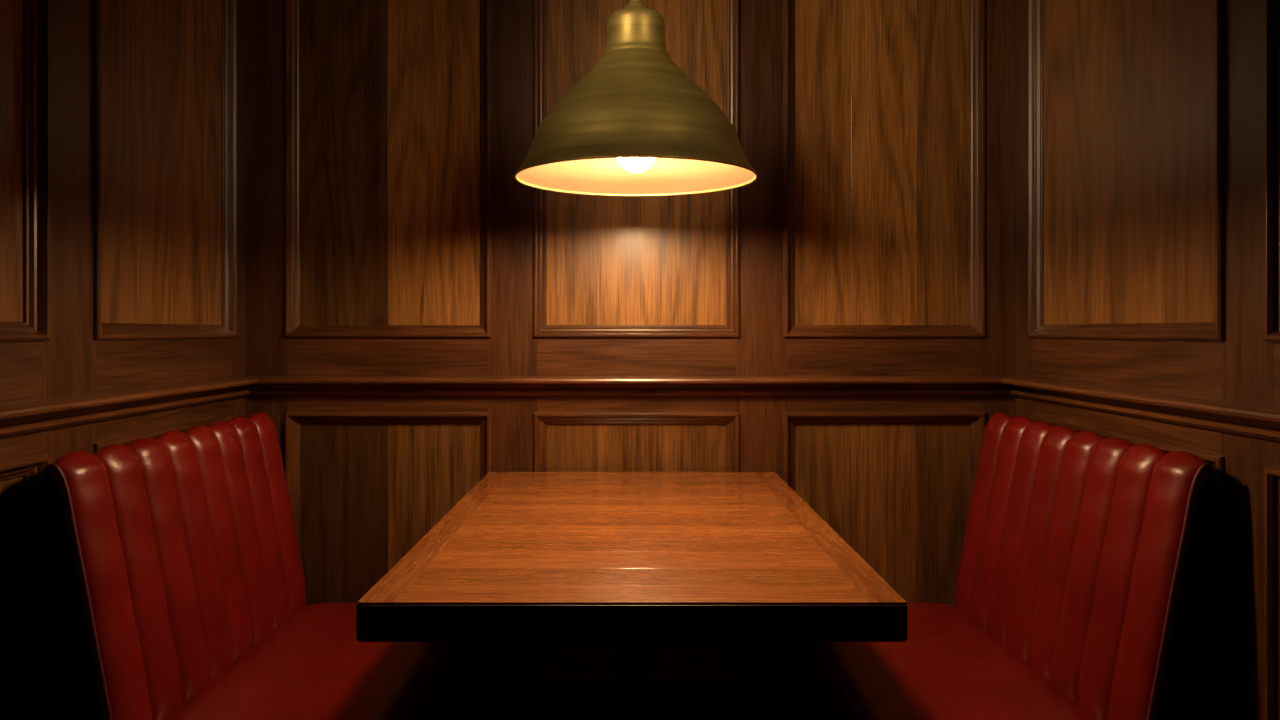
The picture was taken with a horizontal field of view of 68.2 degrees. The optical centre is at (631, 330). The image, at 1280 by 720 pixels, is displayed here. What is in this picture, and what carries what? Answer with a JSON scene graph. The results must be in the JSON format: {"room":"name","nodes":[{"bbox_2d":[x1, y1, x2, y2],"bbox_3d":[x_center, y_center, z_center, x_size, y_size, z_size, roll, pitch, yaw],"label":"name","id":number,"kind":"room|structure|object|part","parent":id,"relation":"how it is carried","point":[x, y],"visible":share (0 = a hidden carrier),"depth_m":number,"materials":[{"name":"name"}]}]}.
{"room":"restaurant","nodes":[
{"label":"restaurant","id":0,"kind":"room"},
{"bbox_2d":[0,0,245,719],"bbox_3d":[-1.065,-0.255,0.950,0.111,2.750,3.100,0,0,0],"label":"wall","id":1,"kind":"structure","parent":0,"point":[123,122],"depth_m":1.85,"materials":[{"name":"brown wood"}]},
{"bbox_2d":[246,0,1013,711],"bbox_3d":[-0.005,-0.255,2.545,2.030,2.750,0.111,0,0,0],"label":"wall","id":2,"kind":"structure","parent":0,"point":[391,230],"depth_m":2.52,"materials":[{"name":"brown wood"}]},
{"bbox_2d":[460,712,800,719],"bbox_3d":[-0.005,1.064,0.950,2.030,0.112,3.100,0,0,0],"label":"baseboard","id":3,"kind":"structure","parent":2,"relation":"attached to","point":[463,715],"depth_m":2.49,"materials":[{"name":"brown wood"}]},
{"bbox_2d":[1014,0,1279,719],"bbox_3d":[1.054,-0.255,0.950,0.111,2.750,3.100,0,0,0],"label":"wall","id":4,"kind":"structure","parent":0,"point":[1147,132],"depth_m":1.81,"materials":[{"name":"brown wood"}]},
{"bbox_2d":[0,376,1279,440],"bbox_3d":[-0.005,0.144,0.950,2.030,0.051,3.100,0,0,0],"label":"trim","id":5,"kind":"structure","parent":4,"relation":"attached to","point":[1260,421],"depth_m":2.44,"materials":[{"name":"brown wood"}]},
{"bbox_3d":[0.000,-1.670,0.050,4.800,0.080,5.100,0,0,0],"label":"ceiling","id":6,"kind":"structure","parent":0,"visible":0},
{"bbox_2d":[514,0,757,196],"bbox_3d":[0.008,-0.967,1.900,0.486,1.326,0.486,0,0,41],"label":"pendant lamp","id":7,"kind":"object","parent":6,"relation":"hanging from","point":[635,124],"visible":1,"depth_m":1.78,"materials":[{"name":"gold metal"}]},
{"bbox_3d":[0.008,-0.429,1.900,0.483,0.245,0.483,0,0,0],"label":"lamp shade","id":8,"kind":"part","parent":7,"relation":"part of","materials":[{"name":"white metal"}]},
{"bbox_3d":[0.008,-0.390,1.900,0.080,0.142,0.080,0,0,0],"label":"light bulb","id":9,"kind":"part","parent":7,"relation":"part of","materials":[{"name":"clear glass"}]},
{"bbox_3d":[0.000,1.155,0.050,4.800,0.070,5.100,0,0,0],"label":"floor","id":10,"kind":"structure","parent":0,"visible":0},
{"bbox_2d":[37,412,459,719],"bbox_3d":[-0.708,0.664,2.023,0.556,0.912,0.913,0,0,0],"label":"bench","id":11,"kind":"object","parent":10,"relation":"on","point":[171,584],"visible":0.96,"depth_m":1.83,"materials":[{"name":"red leather"}]},
{"bbox_3d":[-0.713,0.682,1.571,0.546,0.876,0.008,0,0,0],"label":"panel","id":12,"kind":"part","parent":11,"relation":"part of","materials":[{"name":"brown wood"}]},
{"bbox_3d":[-0.911,0.474,2.027,0.146,0.532,0.905,0,0,0],"label":"fluted backrest","id":13,"kind":"part","parent":11,"relation":"part of","materials":[{"name":"red leather"}]},
{"bbox_2d":[165,602,458,719],"bbox_3d":[-0.652,0.747,2.027,0.443,0.117,0.905,0,0,0],"label":"seat cushion","id":14,"kind":"object","parent":11,"relation":"on","point":[308,662],"depth_m":1.92,"materials":[{"name":"red leather"}]},
{"bbox_2d":[356,472,907,719],"bbox_3d":[0.000,0.745,1.885,0.750,0.750,1.199,0,0,0],"label":"table","id":15,"kind":"object","parent":10,"relation":"on","point":[631,564],"visible":1,"depth_m":1.45,"materials":[{"name":"brown wood"}]},
{"bbox_2d":[801,412,1221,719],"bbox_3d":[0.700,0.664,2.023,0.556,0.912,0.913,0,0,0],"label":"bench","id":16,"kind":"object","parent":10,"relation":"on","point":[1088,584],"visible":0.94,"depth_m":1.83,"materials":[{"name":"red leather"}]},
{"bbox_2d":[802,602,1093,719],"bbox_3d":[0.644,0.747,2.027,0.443,0.117,0.905,0,0,0],"label":"seat cushion","id":17,"kind":"object","parent":16,"relation":"on","point":[954,663],"depth_m":1.91,"materials":[{"name":"red leather"}]},
{"bbox_3d":[0.903,0.474,2.027,0.146,0.532,0.905,0,0,0],"label":"fluted backrest","id":18,"kind":"part","parent":16,"relation":"part of","materials":[{"name":"red leather"}]},
{"bbox_3d":[0.705,0.682,1.571,0.546,0.876,0.008,0,0,0],"label":"panel","id":19,"kind":"part","parent":16,"relation":"part of","materials":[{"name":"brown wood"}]}
]}

